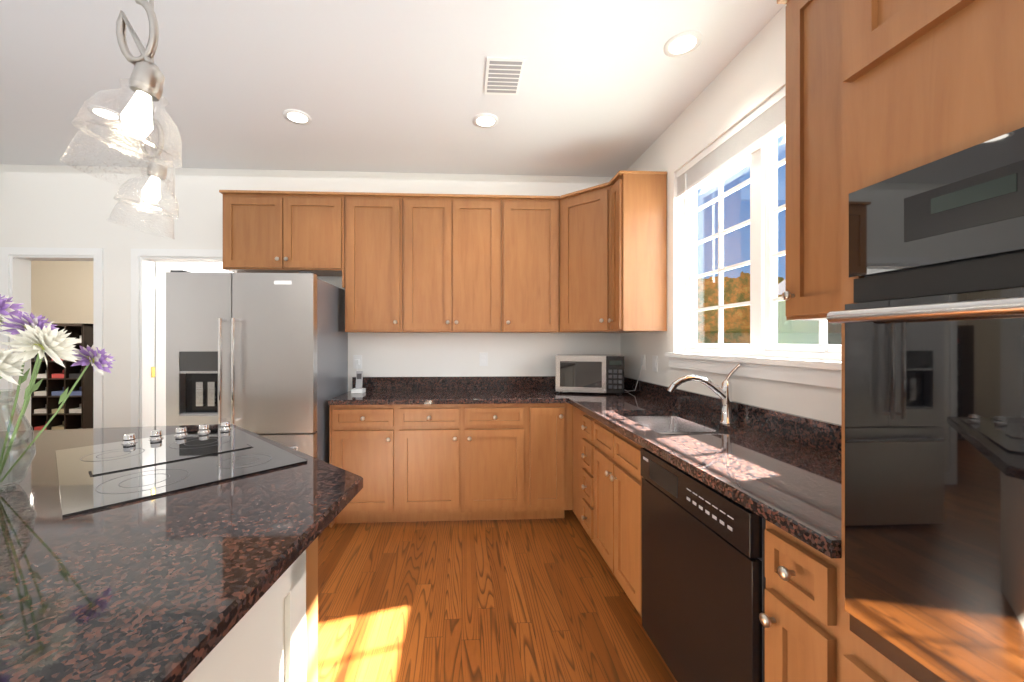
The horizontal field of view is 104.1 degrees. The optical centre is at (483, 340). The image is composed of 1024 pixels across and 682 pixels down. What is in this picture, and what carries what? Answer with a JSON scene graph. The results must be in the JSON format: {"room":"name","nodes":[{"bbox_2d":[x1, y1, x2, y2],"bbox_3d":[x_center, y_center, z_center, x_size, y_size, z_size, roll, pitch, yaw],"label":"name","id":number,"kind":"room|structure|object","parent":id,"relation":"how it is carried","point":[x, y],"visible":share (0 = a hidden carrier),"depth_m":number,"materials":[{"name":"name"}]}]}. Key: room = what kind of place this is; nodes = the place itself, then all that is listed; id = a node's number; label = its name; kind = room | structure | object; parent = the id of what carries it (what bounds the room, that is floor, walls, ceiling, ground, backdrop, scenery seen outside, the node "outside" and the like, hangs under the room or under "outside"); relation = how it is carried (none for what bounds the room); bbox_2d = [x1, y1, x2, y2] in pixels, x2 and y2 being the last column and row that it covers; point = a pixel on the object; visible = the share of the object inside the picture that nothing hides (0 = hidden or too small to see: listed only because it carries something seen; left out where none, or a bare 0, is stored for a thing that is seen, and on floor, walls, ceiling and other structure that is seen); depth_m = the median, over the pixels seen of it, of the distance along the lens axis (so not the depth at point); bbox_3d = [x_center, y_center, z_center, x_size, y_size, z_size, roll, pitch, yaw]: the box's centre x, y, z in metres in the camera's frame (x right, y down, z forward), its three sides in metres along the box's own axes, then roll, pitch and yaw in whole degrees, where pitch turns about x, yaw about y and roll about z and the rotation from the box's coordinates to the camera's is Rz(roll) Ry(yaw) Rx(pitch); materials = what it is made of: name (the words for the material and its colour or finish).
{"room":"kitchen","nodes":[
{"label":"kitchen","id":0,"kind":"room"},
{"bbox_2d":[31,261,92,323],"bbox_3d":[-4.528,-0.065,6.452,6.680,2.790,0.140,0,0,-3],"label":"wall","id":1,"kind":"structure","parent":0,"point":[61,291],"depth_m":6.28,"materials":[{"name":"paint"}]},
{"bbox_2d":[158,262,233,272],"bbox_3d":[-3.151,-0.065,4.949,0.100,2.790,2.950,0,0,-3],"label":"wall","id":2,"kind":"structure","parent":0,"point":[195,266],"depth_m":4.34,"materials":[{"name":"paint"}]},
{"bbox_2d":[0,164,619,427],"bbox_3d":[-1.778,-0.065,3.471,6.275,2.790,0.140,0,0,-3],"label":"wall","id":3,"kind":"structure","parent":0,"point":[49,206],"depth_m":3.37,"materials":[{"name":"paint"}]},
{"bbox_2d":[0,247,222,430],"bbox_3d":[-2.998,0.279,3.402,1.964,2.102,0.157,0,0,-3],"label":"door frame","id":4,"kind":"structure","parent":3,"relation":"attached to","point":[15,273],"depth_m":3.33,"materials":[{"name":"white"}]},
{"bbox_2d":[155,262,197,425],"bbox_3d":[-2.832,0.313,3.870,0.184,2.010,0.760,0,0,-3],"label":"door leaf","id":5,"kind":"structure","parent":3,"relation":"in","point":[161,269],"depth_m":3.54,"materials":[{"name":"white paint"}]},
{"bbox_2d":[219,190,346,279],"bbox_3d":[-1.562,-0.857,3.244,0.927,0.603,0.322,0,0,-3],"label":"upper cabinet","id":6,"kind":"object","parent":3,"relation":"attached to","point":[264,231],"depth_m":3.09,"materials":[{"name":"brown wood"}]},
{"bbox_2d":[353,355,361,368],"bbox_3d":[-1.086,0.180,3.431,0.072,0.116,0.007,0,0,-3],"label":"electrical outlet","id":7,"kind":"object","parent":3,"relation":"attached to","point":[357,357],"visible":0.79,"depth_m":3.43,"materials":[{"name":"white plastic"}]},
{"bbox_2d":[343,192,402,332],"bbox_3d":[-0.870,-0.614,3.279,0.449,1.088,0.322,0,0,-3],"label":"upper cabinet","id":8,"kind":"object","parent":3,"relation":"attached to","point":[373,278],"depth_m":3.13,"materials":[{"name":"brown wood"}]},
{"bbox_2d":[403,193,502,332],"bbox_3d":[-0.257,-0.614,3.309,0.779,1.088,0.322,0,0,-3],"label":"upper cabinet","id":9,"kind":"object","parent":3,"relation":"attached to","point":[453,243],"depth_m":3.15,"materials":[{"name":"brown wood"}]},
{"bbox_2d":[479,353,487,365],"bbox_3d":[0.000,0.160,3.485,0.072,0.116,0.007,0,0,-3],"label":"electrical outlet","id":10,"kind":"object","parent":3,"relation":"attached to","point":[483,359],"visible":1,"depth_m":3.48,"materials":[{"name":"white plastic"}]},
{"bbox_2d":[503,195,558,332],"bbox_3d":[0.372,-0.614,3.342,0.472,1.088,0.325,0,0,-3],"label":"upper cabinet","id":11,"kind":"object","parent":3,"relation":"attached to","point":[530,223],"depth_m":3.19,"materials":[{"name":"brown wood"}]},
{"bbox_2d":[559,184,602,332],"bbox_3d":[0.779,-0.614,3.061,0.313,1.088,0.317,0,0,-3],"label":"upper cabinet","id":12,"kind":"object","parent":3,"relation":"attached to","point":[593,259],"depth_m":3.07,"materials":[{"name":"brown wood"}]},
{"bbox_2d":[328,392,407,403],"bbox_3d":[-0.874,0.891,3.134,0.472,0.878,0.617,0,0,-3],"label":"countertop","id":13,"kind":"structure","parent":0,"point":[366,397],"depth_m":2.87,"materials":[{"name":"stone"}]},
{"bbox_2d":[0,0,785,176],"bbox_3d":[-3.119,-1.510,2.247,9.195,0.100,11.600,0,0,-3],"label":"ceiling","id":14,"kind":"structure","parent":0,"point":[608,88],"depth_m":2.21,"materials":[{"name":"paint"}]},
{"bbox_2d":[88,106,120,120],"bbox_3d":[-2.420,-1.456,2.552,0.170,0.005,0.170,0,0,-3],"label":"recessed light","id":15,"kind":"object","parent":14,"relation":"in","point":[112,113],"depth_m":2.55,"materials":[{"name":"white"}]},
{"bbox_2d":[59,0,181,199],"bbox_3d":[-0.806,-0.897,0.898,0.209,1.122,0.196,0,0,-3],"label":"pendant light","id":16,"kind":"object","parent":14,"relation":"hanging from","point":[146,81],"visible":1,"depth_m":0.89,"materials":[{"name":"clear glass"}]},
{"bbox_2d":[107,0,178,239],"bbox_3d":[-1.258,-0.922,1.477,0.209,1.072,0.196,0,0,-3],"label":"pendant light","id":17,"kind":"object","parent":14,"relation":"hanging from","point":[151,199],"visible":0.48,"depth_m":1.47,"materials":[{"name":"clear glass"}]},
{"bbox_2d":[283,109,311,124],"bbox_3d":[-1.211,-1.456,2.593,0.170,0.005,0.170,0,0,-3],"label":"recessed light","id":18,"kind":"object","parent":14,"relation":"in","point":[297,117],"visible":1,"depth_m":2.59,"materials":[{"name":"white"}]},
{"bbox_2d":[473,113,498,127],"bbox_3d":[0.014,-1.456,2.637,0.170,0.005,0.170,0,0,-3],"label":"recessed light","id":19,"kind":"object","parent":14,"relation":"in","point":[485,120],"visible":1,"depth_m":2.63,"materials":[{"name":"white"}]},
{"bbox_2d":[484,57,525,94],"bbox_3d":[0.111,-1.455,2.198,0.200,0.009,0.300,0,0,-3],"label":"ceiling vent","id":20,"kind":"object","parent":14,"relation":"in","point":[503,75],"visible":1,"depth_m":2.18,"materials":[{"name":"white metal"}]},
{"bbox_2d":[664,31,701,56],"bbox_3d":[0.978,-1.456,1.956,0.170,0.005,0.170,0,0,-3],"label":"recessed light","id":21,"kind":"object","parent":14,"relation":"in","point":[682,43],"visible":1,"depth_m":1.95,"materials":[{"name":"white"}]},
{"bbox_2d":[318,510,676,681],"bbox_3d":[-3.119,1.370,2.247,9.195,0.080,11.600,0,0,-3],"label":"floor","id":22,"kind":"structure","parent":0,"point":[527,600],"depth_m":1.99,"materials":[{"name":"brown wood"}]},
{"bbox_2d":[31,323,92,429],"bbox_3d":[-5.187,0.560,4.927,0.790,1.540,0.360,0,0,-3],"label":"shelf","id":23,"kind":"object","parent":22,"relation":"on","point":[76,409],"visible":0.38,"depth_m":4.80,"materials":[{"name":"brown wood"}]},
{"bbox_2d":[0,441,317,681],"bbox_3d":[-1.826,0.891,0.254,2.888,0.878,3.294,0,0,-3],"label":"kitchen island","id":24,"kind":"object","parent":22,"relation":"on","point":[184,553],"depth_m":0.85,"materials":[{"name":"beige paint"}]},
{"bbox_2d":[0,425,362,681],"bbox_3d":[-1.823,0.435,0.341,2.992,0.029,3.264,0,0,-3],"label":"island countertop","id":25,"kind":"structure","parent":24,"relation":"on","point":[203,621],"depth_m":0.80,"materials":[{"name":"brown stone"}]},
{"bbox_2d":[0,294,115,491],"bbox_3d":[-1.311,0.142,1.103,0.430,0.544,0.346,0,0,-3],"label":"flowers","id":26,"kind":"object","parent":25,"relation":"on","point":[41,335],"visible":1,"depth_m":1.09,"materials":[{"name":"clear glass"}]},
{"bbox_2d":[55,421,307,517],"bbox_3d":[-1.099,0.395,1.423,0.986,0.039,0.986,0,0,-3],"label":"cooktop","id":27,"kind":"object","parent":25,"relation":"in","point":[225,470],"depth_m":1.24,"materials":[{"name":"black glass"}]},
{"bbox_2d":[166,270,347,462],"bbox_3d":[-1.603,0.429,2.956,0.933,1.778,0.865,0,0,-3],"label":"fridge","id":28,"kind":"object","parent":22,"relation":"on","point":[265,355],"visible":0.69,"depth_m":2.60,"materials":[{"name":"grey metal"}]},
{"bbox_2d":[400,392,527,403],"bbox_3d":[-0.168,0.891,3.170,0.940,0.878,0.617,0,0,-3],"label":"countertop","id":29,"kind":"structure","parent":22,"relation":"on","point":[413,397],"depth_m":2.87,"materials":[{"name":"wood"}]},
{"bbox_2d":[641,448,765,681],"bbox_3d":[0.998,0.894,1.403,0.616,0.872,0.661,0,0,-3],"label":"dishwasher","id":30,"kind":"object","parent":22,"relation":"on","point":[703,577],"visible":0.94,"depth_m":1.29,"materials":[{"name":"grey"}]},
{"bbox_2d":[748,504,841,681],"bbox_3d":[1.037,0.891,0.953,0.617,0.878,0.220,0,0,-3],"label":"base cabinet","id":31,"kind":"object","parent":22,"relation":"on","point":[801,620],"depth_m":0.92,"materials":[{"name":"brown wood"}]},
{"bbox_2d":[328,404,841,567],"bbox_3d":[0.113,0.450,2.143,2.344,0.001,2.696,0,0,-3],"label":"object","id":32,"kind":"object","parent":31,"relation":"on","point":[415,462],"depth_m":2.84,"materials":[{"name":"brown wood"}]},
{"bbox_2d":[351,360,365,392],"bbox_3d":[-1.030,0.287,3.291,0.130,0.254,0.277,0,0,-3],"label":"phone","id":33,"kind":"object","parent":32,"relation":"on","point":[359,382],"visible":1,"depth_m":3.22,"materials":[{"name":"white plastic"}]},
{"bbox_2d":[555,354,623,394],"bbox_3d":[0.858,0.264,3.241,0.515,0.300,0.327,0,0,14],"label":"microwave","id":34,"kind":"object","parent":32,"relation":"on","point":[593,373],"visible":1,"depth_m":3.08,"materials":[{"name":"silver metal"}]},
{"bbox_2d":[608,412,755,443],"bbox_3d":[0.979,0.544,2.084,0.427,0.213,0.651,0,0,-3],"label":"sink","id":35,"kind":"object","parent":32,"relation":"in","point":[666,427],"depth_m":2.05,"materials":[{"name":"silver metal"}]},
{"bbox_2d":[667,363,740,423],"bbox_3d":[1.105,0.262,2.005,0.320,0.304,0.124,0,0,-3],"label":"faucet","id":36,"kind":"object","parent":32,"relation":"on","point":[724,392],"visible":0.98,"depth_m":2.00,"materials":[{"name":"silver metal"}]},
{"bbox_2d":[827,0,1023,681],"bbox_3d":[1.021,0.086,0.454,0.699,2.488,0.765,0,0,-3],"label":"tall cabinet","id":37,"kind":"object","parent":22,"relation":"on","point":[929,316],"visible":1,"depth_m":0.64,"materials":[{"name":"brown wood"}]},
{"bbox_2d":[520,392,571,403],"bbox_3d":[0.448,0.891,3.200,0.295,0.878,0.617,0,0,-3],"label":"countertop","id":38,"kind":"structure","parent":0,"point":[532,397],"depth_m":2.91,"materials":[{"name":"stone"}]},
{"bbox_2d":[556,392,647,399],"bbox_3d":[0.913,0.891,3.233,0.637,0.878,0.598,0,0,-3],"label":"countertop","id":39,"kind":"structure","parent":0,"point":[567,395],"depth_m":2.98,"materials":[{"name":"stone"}]},
{"bbox_2d":[572,400,671,407],"bbox_3d":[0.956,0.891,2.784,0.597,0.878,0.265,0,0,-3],"label":"countertop","id":40,"kind":"structure","parent":0,"point":[579,403],"depth_m":2.61,"materials":[{"name":"stone"}]},
{"bbox_2d":[580,408,695,415],"bbox_3d":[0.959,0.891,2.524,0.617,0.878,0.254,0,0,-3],"label":"countertop","id":41,"kind":"structure","parent":0,"point":[591,411],"depth_m":2.41,"materials":[{"name":"stone"}]},
{"bbox_2d":[620,5,841,424],"bbox_3d":[1.456,-0.065,0.215,0.140,2.790,6.685,0,0,-3],"label":"wall","id":42,"kind":"structure","parent":0,"point":[747,80],"depth_m":2.26,"materials":[{"name":"paint"}]},
{"bbox_2d":[603,170,666,331],"bbox_3d":[1.061,-0.614,2.847,0.380,1.088,0.262,0,0,-3],"label":"upper cabinet","id":43,"kind":"object","parent":42,"relation":"attached to","point":[634,202],"depth_m":2.72,"materials":[{"name":"brown wood"}]},
{"bbox_2d":[641,355,644,369],"bbox_3d":[1.238,0.165,3.096,0.008,0.116,0.072,0,0,-3],"label":"electrical outlet","id":44,"kind":"object","parent":42,"relation":"attached to","point":[643,361],"visible":0.98,"depth_m":3.08,"materials":[{"name":"white plastic"}]},
{"bbox_2d":[652,356,657,371],"bbox_3d":[1.247,0.165,2.901,0.008,0.116,0.072,0,0,-3],"label":"electrical outlet","id":45,"kind":"object","parent":42,"relation":"attached to","point":[654,363],"visible":1,"depth_m":2.89,"materials":[{"name":"white plastic"}]},
{"bbox_2d":[665,353,841,388],"bbox_3d":[1.318,0.127,1.988,0.112,0.097,1.420,0,0,-3],"label":"window sill","id":46,"kind":"structure","parent":42,"relation":"attached to","point":[825,373],"depth_m":1.80,"materials":[{"name":"white wood"}]},
{"bbox_2d":[676,86,841,360],"bbox_3d":[1.369,-0.520,1.991,0.127,1.200,1.320,0,0,-3],"label":"window","id":47,"kind":"structure","parent":42,"relation":"in","point":[755,134],"depth_m":2.02,"materials":[{"name":"white plastic"}]},
{"bbox_2d":[777,0,841,319],"bbox_3d":[1.175,-0.614,1.099,0.322,1.088,0.502,0,0,-3],"label":"upper cabinet","id":48,"kind":"object","parent":42,"relation":"attached to","point":[813,27],"depth_m":1.23,"materials":[{"name":"brown wood"}]},
{"label":"outside","id":49,"kind":"structure","parent":0,"visible":0},
{"bbox_2d":[697,271,783,343],"bbox_3d":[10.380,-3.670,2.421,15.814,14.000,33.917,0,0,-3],"label":"tree","id":50,"kind":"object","parent":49,"point":[742,309],"depth_m":16.50,"materials":[{"name":"plant"}]},
{"bbox_3d":[9.735,1.730,2.489,16.305,0.200,36.000,0,0,-3],"label":"ground","id":51,"kind":"structure","parent":49,"visible":0},
{"bbox_2d":[777,279,841,344],"bbox_3d":[10.997,-0.820,7.358,5.300,4.900,9.000,0,0,-3],"label":"house","id":52,"kind":"structure","parent":51,"relation":"on","point":[809,331],"depth_m":10.68,"materials":[{"name":"grey"}]}
]}

